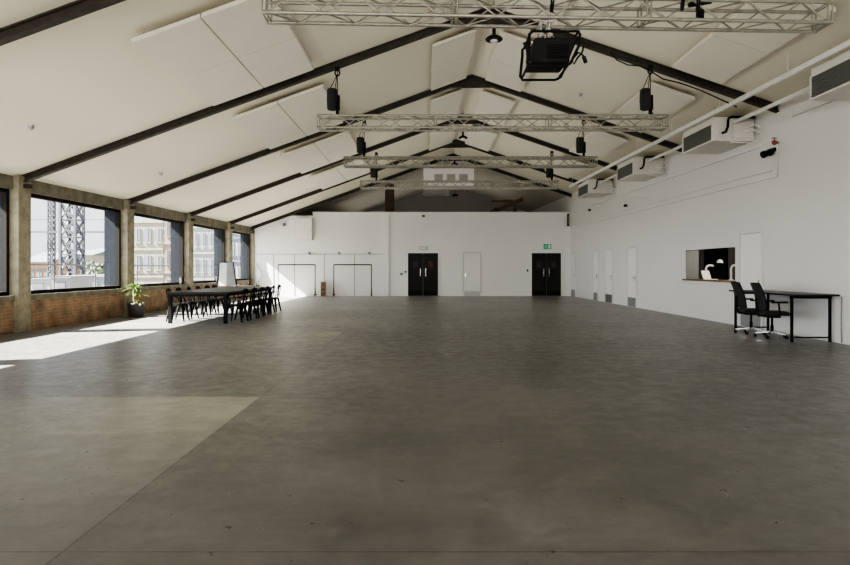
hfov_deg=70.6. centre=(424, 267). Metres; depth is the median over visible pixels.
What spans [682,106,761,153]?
ac unit
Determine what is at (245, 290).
metal chair
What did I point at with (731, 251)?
curtain
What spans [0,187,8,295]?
window
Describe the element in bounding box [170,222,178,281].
pillar
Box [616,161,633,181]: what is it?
outlet
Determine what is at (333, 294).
rail
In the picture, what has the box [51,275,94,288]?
cabin
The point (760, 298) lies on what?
office chair
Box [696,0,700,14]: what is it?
hanging cable
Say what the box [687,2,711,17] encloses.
stage light
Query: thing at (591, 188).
ac unit
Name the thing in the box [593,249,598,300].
door
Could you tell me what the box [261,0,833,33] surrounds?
lighting truss
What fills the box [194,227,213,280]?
building
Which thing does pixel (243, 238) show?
pillar
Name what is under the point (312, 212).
capping
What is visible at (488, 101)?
acoustic panel
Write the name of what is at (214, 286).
metal chair
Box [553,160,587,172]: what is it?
acoustic panel
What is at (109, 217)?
pillar
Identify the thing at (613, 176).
supply pipe
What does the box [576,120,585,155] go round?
chain hoist
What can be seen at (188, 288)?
metal chair
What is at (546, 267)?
door
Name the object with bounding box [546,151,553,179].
chain hoist
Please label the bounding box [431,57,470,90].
acoustic panel
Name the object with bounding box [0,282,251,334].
wall
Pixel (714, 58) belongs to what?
acoustic panel
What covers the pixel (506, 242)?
wall
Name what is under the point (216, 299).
metal chair
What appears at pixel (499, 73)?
acoustic panel
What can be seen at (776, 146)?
conduit
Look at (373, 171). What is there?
chain hoist
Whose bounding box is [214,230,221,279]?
pillar
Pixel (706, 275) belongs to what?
laptop
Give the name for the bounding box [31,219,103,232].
gantry
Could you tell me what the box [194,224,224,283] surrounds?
window
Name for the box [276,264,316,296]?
rail
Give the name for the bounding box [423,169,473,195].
box
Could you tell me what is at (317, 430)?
floor
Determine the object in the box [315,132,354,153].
acoustic panel
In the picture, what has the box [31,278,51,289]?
cabin
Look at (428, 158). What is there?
lighting truss
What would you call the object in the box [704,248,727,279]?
wall
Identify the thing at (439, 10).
acoustic panel
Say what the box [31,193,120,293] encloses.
window
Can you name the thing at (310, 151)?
acoustic panel
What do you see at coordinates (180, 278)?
loudspeaker
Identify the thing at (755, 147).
conduit
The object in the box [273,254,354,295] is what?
joint
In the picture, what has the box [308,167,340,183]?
acoustic panel
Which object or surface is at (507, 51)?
acoustic panel
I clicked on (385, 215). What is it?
pilaster
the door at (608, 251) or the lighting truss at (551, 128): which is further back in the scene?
the door at (608, 251)
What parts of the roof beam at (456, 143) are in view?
gusset plate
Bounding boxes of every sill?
[0,280,251,301]
[682,279,736,282]
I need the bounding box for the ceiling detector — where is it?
[28,124,34,129]
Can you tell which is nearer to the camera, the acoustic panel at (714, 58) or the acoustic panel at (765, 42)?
the acoustic panel at (765, 42)
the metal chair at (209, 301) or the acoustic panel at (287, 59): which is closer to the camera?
the acoustic panel at (287, 59)
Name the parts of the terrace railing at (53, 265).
post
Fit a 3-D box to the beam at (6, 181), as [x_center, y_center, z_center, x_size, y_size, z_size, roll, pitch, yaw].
[-9.045,-1.874,10.350,0.560,0.400,38.708,0,0,1]
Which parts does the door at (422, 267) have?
vision panel, kick plate, vision panel, kick plate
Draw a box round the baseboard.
[390,293,569,295]
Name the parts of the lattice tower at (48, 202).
corner post, corner post, corner post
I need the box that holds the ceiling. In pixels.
[0,0,849,234]
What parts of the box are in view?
rail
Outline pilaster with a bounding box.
[383,213,388,295]
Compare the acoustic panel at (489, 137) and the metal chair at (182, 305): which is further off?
the acoustic panel at (489, 137)
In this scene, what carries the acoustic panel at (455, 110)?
hanging from the ceiling
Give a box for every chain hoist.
[327,67,339,113]
[356,120,365,155]
[370,152,377,179]
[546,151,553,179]
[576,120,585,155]
[639,65,652,116]
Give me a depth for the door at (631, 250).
21.33 m
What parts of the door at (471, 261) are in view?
kick plate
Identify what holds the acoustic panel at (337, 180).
hanging from the ceiling
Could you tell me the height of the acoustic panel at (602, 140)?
0.468 m
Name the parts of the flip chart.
leg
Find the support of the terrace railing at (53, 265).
on the terrace slab
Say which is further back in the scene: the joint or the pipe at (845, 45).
the joint
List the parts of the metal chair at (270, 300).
leg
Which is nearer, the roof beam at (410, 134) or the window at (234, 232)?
the roof beam at (410, 134)
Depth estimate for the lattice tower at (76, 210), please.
39.55 m
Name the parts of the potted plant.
stem, pot, crown, crown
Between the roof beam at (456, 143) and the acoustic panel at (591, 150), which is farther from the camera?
the roof beam at (456, 143)
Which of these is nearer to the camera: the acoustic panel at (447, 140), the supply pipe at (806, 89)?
the supply pipe at (806, 89)
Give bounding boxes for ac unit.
[578,178,615,197]
[616,156,667,181]
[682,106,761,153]
[809,48,849,100]
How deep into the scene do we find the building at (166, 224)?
47.00 m
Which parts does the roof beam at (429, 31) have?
gusset plate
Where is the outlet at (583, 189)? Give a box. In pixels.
[578,182,588,197]
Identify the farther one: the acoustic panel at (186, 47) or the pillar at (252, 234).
the pillar at (252, 234)
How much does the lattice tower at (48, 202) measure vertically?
15.032 m
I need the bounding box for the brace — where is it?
[489,197,523,211]
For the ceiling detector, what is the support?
attached to the ceiling
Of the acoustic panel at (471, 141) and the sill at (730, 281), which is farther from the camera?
the acoustic panel at (471, 141)
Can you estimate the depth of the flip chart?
20.36 m
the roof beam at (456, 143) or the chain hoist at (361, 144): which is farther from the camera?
the roof beam at (456, 143)
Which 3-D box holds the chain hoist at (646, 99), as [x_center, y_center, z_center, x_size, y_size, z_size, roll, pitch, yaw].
[4.698,-3.765,12.720,0.291,1.062,0.307,0,0,0]
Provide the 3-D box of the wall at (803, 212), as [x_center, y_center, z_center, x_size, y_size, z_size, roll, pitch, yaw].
[7.618,-1.185,15.500,0.160,5.142,49.018,0,0,-1]
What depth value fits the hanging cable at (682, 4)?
7.29 m
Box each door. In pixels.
[407,252,438,295]
[462,252,481,295]
[531,252,561,295]
[570,251,575,296]
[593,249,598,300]
[605,248,612,303]
[627,245,636,307]
[738,229,763,328]
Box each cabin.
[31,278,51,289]
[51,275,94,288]
[92,275,103,286]
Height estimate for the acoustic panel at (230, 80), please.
0.499 m
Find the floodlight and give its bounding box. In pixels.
[760,147,775,157]
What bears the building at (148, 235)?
on the ground
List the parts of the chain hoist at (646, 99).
chain, motor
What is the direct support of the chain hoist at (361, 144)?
hanging from the roof beam at (471, 81)
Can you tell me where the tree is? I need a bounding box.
[85,260,103,274]
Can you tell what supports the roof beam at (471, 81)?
attached to the ceiling
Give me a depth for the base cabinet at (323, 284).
29.30 m
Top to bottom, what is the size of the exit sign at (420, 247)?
0.200 m
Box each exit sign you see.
[419,246,427,249]
[543,244,550,248]
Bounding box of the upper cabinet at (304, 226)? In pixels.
[296,218,312,239]
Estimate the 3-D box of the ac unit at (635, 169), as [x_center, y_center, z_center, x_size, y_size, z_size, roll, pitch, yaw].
[6.951,-3.314,19.292,0.976,1.024,1.916,0,0,0]
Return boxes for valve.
[771,138,778,144]
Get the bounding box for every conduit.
[571,146,777,227]
[571,170,771,224]
[576,147,758,210]
[791,101,831,116]
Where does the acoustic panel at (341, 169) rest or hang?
hanging from the ceiling
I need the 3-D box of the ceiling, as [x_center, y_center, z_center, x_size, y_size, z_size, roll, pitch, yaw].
[0.375,-3.727,15.500,19.650,4.055,49.600,0,0,0]
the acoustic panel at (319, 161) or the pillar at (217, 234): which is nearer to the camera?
the acoustic panel at (319, 161)
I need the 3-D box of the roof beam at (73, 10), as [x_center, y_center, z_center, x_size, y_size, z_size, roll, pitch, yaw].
[-0.517,-3.716,7.880,16.469,3.836,0.130,0,0,0]
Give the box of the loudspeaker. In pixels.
[179,277,182,284]
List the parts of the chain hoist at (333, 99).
chain, motor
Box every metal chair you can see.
[165,288,189,321]
[175,287,198,319]
[186,287,207,317]
[195,286,216,315]
[204,285,222,313]
[212,285,230,311]
[228,288,248,322]
[234,288,257,319]
[242,287,263,317]
[251,286,268,315]
[256,285,275,313]
[264,284,281,311]
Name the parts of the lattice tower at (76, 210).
corner post, corner post, corner post, corner post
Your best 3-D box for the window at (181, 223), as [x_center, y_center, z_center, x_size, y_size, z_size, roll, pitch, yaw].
[-8.806,-0.549,19.700,0.120,2.270,4.002,0,0,1]
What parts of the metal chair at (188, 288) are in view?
leg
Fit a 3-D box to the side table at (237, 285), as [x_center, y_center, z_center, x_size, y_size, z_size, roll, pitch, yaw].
[-6.444,1.001,21.600,0.840,0.770,0.600,0,0,0]
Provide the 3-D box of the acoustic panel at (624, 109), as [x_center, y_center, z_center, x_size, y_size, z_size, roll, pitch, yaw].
[5.650,-4.067,16.215,1.000,0.468,1.695,0,0,0]
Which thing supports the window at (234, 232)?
in the wall at (52, 312)
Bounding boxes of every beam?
[0,0,125,45]
[0,173,251,233]
[21,8,778,182]
[127,74,681,203]
[189,113,616,215]
[229,139,582,224]
[251,153,571,229]
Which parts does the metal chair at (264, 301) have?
frame, leg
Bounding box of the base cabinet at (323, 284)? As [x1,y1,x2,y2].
[321,282,325,295]
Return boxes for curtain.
[699,249,703,278]
[728,247,734,279]
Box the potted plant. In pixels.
[123,280,153,316]
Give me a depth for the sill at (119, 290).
15.78 m
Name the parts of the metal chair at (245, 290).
seat, frame, leg, leg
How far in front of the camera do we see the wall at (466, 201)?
40.00 m
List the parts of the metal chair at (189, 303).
frame, leg, leg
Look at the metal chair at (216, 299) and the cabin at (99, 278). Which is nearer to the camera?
the metal chair at (216, 299)
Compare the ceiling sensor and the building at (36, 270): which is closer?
the ceiling sensor
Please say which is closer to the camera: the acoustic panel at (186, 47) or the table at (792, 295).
the acoustic panel at (186, 47)
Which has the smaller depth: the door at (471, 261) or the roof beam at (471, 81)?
the roof beam at (471, 81)
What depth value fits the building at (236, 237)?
46.95 m
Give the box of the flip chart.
[215,262,239,303]
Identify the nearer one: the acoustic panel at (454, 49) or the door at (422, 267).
the acoustic panel at (454, 49)
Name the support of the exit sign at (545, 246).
attached to the wall at (506, 242)
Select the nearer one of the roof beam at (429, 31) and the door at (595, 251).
the roof beam at (429, 31)
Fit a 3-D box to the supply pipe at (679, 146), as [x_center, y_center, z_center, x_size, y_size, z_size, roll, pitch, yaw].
[7.003,-3.334,16.985,0.090,0.090,3.231,0,0,-1]
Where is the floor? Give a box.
[0,296,849,564]
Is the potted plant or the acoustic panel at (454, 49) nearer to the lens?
the acoustic panel at (454, 49)
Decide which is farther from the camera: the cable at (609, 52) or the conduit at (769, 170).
the conduit at (769, 170)
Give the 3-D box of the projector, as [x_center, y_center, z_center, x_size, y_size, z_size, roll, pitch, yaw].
[1.566,-2.739,7.492,0.787,0.639,0.594,0,0,0]
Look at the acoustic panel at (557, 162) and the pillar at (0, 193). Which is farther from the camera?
the acoustic panel at (557, 162)
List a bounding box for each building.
[31,252,79,276]
[80,248,103,274]
[134,221,163,283]
[164,221,169,282]
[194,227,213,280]
[233,234,239,278]
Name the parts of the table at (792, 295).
leg, leg, leg, leg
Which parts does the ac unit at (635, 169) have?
service panel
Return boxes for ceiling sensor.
[624,197,648,206]
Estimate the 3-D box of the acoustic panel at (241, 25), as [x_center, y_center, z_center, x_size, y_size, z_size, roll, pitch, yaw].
[-2.835,-4.001,9.855,1.030,0.499,1.750,0,0,0]
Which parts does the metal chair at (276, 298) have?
leg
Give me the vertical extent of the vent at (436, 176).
0.347 m
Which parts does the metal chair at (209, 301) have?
seat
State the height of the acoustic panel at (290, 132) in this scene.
0.499 m
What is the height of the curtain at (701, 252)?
2.480 m
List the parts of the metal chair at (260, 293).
frame, leg, leg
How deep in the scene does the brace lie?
30.92 m
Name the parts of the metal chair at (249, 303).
frame, leg, leg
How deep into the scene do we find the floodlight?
12.93 m
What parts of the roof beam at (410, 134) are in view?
gusset plate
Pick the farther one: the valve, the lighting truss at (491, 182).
the lighting truss at (491, 182)
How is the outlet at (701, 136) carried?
attached to the ac unit at (716, 135)
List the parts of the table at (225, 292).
leg, leg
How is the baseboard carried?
attached to the wall at (506, 242)
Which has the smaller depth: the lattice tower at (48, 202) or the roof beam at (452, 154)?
the roof beam at (452, 154)
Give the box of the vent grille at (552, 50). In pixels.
[546,44,568,56]
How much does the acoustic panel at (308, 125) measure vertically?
0.499 m
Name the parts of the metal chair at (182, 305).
frame, seat, leg, leg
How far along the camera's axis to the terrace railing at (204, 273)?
25.45 m
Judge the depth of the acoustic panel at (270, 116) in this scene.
14.32 m
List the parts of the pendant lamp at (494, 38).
lamp shade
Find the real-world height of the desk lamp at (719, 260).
0.650 m
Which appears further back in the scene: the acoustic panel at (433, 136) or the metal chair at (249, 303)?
the acoustic panel at (433, 136)
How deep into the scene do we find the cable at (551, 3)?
7.33 m
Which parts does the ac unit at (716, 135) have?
service panel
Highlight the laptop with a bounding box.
[701,271,717,279]
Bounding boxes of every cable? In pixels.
[550,0,554,12]
[609,52,736,107]
[680,0,684,10]
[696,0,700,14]
[840,297,841,342]
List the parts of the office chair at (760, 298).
backrest, frame, seat, armrest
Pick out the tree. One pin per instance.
(99, 267)
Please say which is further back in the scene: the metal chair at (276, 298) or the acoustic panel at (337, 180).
the acoustic panel at (337, 180)
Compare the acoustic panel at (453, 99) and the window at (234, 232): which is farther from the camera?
the window at (234, 232)
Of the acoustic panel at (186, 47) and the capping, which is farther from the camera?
the capping
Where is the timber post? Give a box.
[385,184,393,211]
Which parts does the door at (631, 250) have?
kick plate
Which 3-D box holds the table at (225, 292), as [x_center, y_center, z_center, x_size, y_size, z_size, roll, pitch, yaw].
[-5.670,0.994,17.135,1.500,0.785,4.430,0,0,0]
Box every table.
[167,287,271,323]
[232,285,259,303]
[729,290,839,341]
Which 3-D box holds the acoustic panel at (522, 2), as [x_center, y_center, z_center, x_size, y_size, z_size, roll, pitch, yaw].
[2.220,-5.236,11.617,1.000,0.468,1.750,0,0,0]
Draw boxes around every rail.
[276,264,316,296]
[332,264,372,295]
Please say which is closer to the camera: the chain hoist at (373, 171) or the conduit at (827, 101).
the conduit at (827, 101)
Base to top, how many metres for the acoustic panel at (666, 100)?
0.468 m
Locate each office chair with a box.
[731,282,764,334]
[750,282,789,338]
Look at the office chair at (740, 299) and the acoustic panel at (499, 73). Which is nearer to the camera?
the office chair at (740, 299)
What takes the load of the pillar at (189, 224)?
on the floor
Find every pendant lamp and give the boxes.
[458,132,467,139]
[485,28,502,42]
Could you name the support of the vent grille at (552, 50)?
attached to the projector
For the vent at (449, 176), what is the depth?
29.19 m
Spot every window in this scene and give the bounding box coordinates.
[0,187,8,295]
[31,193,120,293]
[134,213,183,286]
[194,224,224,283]
[233,231,249,280]
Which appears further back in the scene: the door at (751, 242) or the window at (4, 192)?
the door at (751, 242)
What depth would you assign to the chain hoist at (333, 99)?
12.66 m
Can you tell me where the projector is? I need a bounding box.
[519,19,587,80]
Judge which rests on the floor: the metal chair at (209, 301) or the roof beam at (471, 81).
the metal chair at (209, 301)
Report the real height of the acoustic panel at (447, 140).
0.488 m
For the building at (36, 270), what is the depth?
62.32 m
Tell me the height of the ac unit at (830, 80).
0.944 m
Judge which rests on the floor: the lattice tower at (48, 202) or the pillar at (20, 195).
the pillar at (20, 195)
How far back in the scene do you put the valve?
12.88 m
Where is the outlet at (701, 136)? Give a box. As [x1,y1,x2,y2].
[682,123,712,153]
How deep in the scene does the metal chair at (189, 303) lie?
16.19 m
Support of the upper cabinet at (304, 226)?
attached to the wall at (506, 242)
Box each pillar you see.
[0,193,0,291]
[9,175,31,332]
[104,211,114,285]
[121,200,135,315]
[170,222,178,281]
[184,213,194,305]
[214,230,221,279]
[225,223,233,299]
[240,235,246,278]
[250,229,253,293]
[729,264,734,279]
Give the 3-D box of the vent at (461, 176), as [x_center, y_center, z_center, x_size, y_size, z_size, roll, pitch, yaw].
[1.869,-4.399,29.188,0.420,0.347,0.025,0,0,0]
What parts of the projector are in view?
handle, casing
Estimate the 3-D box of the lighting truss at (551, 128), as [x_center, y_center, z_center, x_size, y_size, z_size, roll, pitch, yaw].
[1.419,-3.074,12.720,7.378,0.300,0.350,0,0,0]
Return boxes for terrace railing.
[31,264,95,288]
[134,265,213,283]
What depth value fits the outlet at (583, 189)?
24.13 m
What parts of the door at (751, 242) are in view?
kick plate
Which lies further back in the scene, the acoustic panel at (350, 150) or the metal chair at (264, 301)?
the acoustic panel at (350, 150)
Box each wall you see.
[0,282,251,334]
[254,213,569,295]
[368,190,527,211]
[531,92,849,344]
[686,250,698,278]
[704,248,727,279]
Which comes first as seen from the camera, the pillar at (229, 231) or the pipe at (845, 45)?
the pipe at (845, 45)
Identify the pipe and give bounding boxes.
[569,39,849,187]
[600,175,615,182]
[648,144,681,161]
[733,86,808,123]
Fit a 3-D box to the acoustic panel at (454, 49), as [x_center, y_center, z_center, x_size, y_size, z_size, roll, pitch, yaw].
[0.670,-5.277,14.508,1.000,0.488,1.695,0,0,0]
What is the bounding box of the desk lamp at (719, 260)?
[716,259,722,279]
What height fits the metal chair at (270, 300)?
0.867 m
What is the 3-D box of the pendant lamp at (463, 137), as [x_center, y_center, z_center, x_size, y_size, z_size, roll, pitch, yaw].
[1.353,-5.093,21.350,0.340,1.037,0.340,0,0,0]
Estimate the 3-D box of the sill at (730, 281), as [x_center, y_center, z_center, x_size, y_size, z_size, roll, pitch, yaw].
[7.697,0.334,15.945,0.480,0.045,2.782,0,0,-1]
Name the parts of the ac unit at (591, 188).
service panel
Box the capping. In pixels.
[312,212,570,212]
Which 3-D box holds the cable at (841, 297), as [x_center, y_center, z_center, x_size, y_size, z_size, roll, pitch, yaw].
[7.620,0.946,10.980,0.034,0.841,0.021,0,0,0]
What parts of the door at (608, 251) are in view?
kick plate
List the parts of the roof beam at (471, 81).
gusset plate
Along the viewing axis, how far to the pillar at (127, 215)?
17.30 m
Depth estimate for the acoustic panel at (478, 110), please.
20.49 m
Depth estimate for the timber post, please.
31.20 m
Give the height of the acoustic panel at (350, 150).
0.499 m
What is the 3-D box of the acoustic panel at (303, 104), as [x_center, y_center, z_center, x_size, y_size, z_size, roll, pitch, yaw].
[-2.835,-4.001,14.508,1.030,0.499,1.695,0,0,0]
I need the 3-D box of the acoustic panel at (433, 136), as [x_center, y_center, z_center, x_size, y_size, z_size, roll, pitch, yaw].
[0.670,-5.277,23.420,1.000,0.488,1.580,0,0,0]
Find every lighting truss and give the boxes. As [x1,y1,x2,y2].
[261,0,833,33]
[317,114,668,131]
[343,156,597,167]
[360,180,558,189]
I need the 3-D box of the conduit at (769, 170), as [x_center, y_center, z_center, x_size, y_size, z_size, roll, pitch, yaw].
[7.376,-2.134,21.250,0.024,0.024,16.305,0,0,-1]
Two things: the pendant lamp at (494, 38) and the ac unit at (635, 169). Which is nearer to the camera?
the pendant lamp at (494, 38)
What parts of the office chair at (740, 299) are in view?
backrest, frame, seat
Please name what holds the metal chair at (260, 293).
on the floor
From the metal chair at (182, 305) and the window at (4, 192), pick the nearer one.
the window at (4, 192)
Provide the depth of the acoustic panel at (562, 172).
24.95 m
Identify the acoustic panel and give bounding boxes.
[131,14,235,78]
[179,57,262,105]
[201,0,294,57]
[232,100,292,135]
[238,34,313,87]
[253,121,305,148]
[278,84,326,120]
[280,143,322,165]
[293,154,330,173]
[294,110,342,135]
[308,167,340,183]
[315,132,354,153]
[316,174,346,188]
[324,143,357,162]
[336,160,366,174]
[342,164,369,180]
[429,124,455,142]
[429,134,453,150]
[430,89,462,113]
[430,105,459,125]
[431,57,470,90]
[432,28,475,70]
[433,0,482,22]
[465,134,491,150]
[468,124,496,143]
[473,106,506,125]
[477,90,513,113]
[486,59,530,91]
[492,31,532,69]
[508,0,568,24]
[545,163,576,178]
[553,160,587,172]
[569,144,609,160]
[584,132,626,151]
[607,103,664,132]
[626,82,694,117]
[672,32,767,83]
[713,3,835,53]
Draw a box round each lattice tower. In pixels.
[47,201,55,276]
[58,203,84,275]
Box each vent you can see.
[434,174,442,179]
[447,174,454,179]
[459,174,467,179]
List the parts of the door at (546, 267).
kick plate, vision panel, kick plate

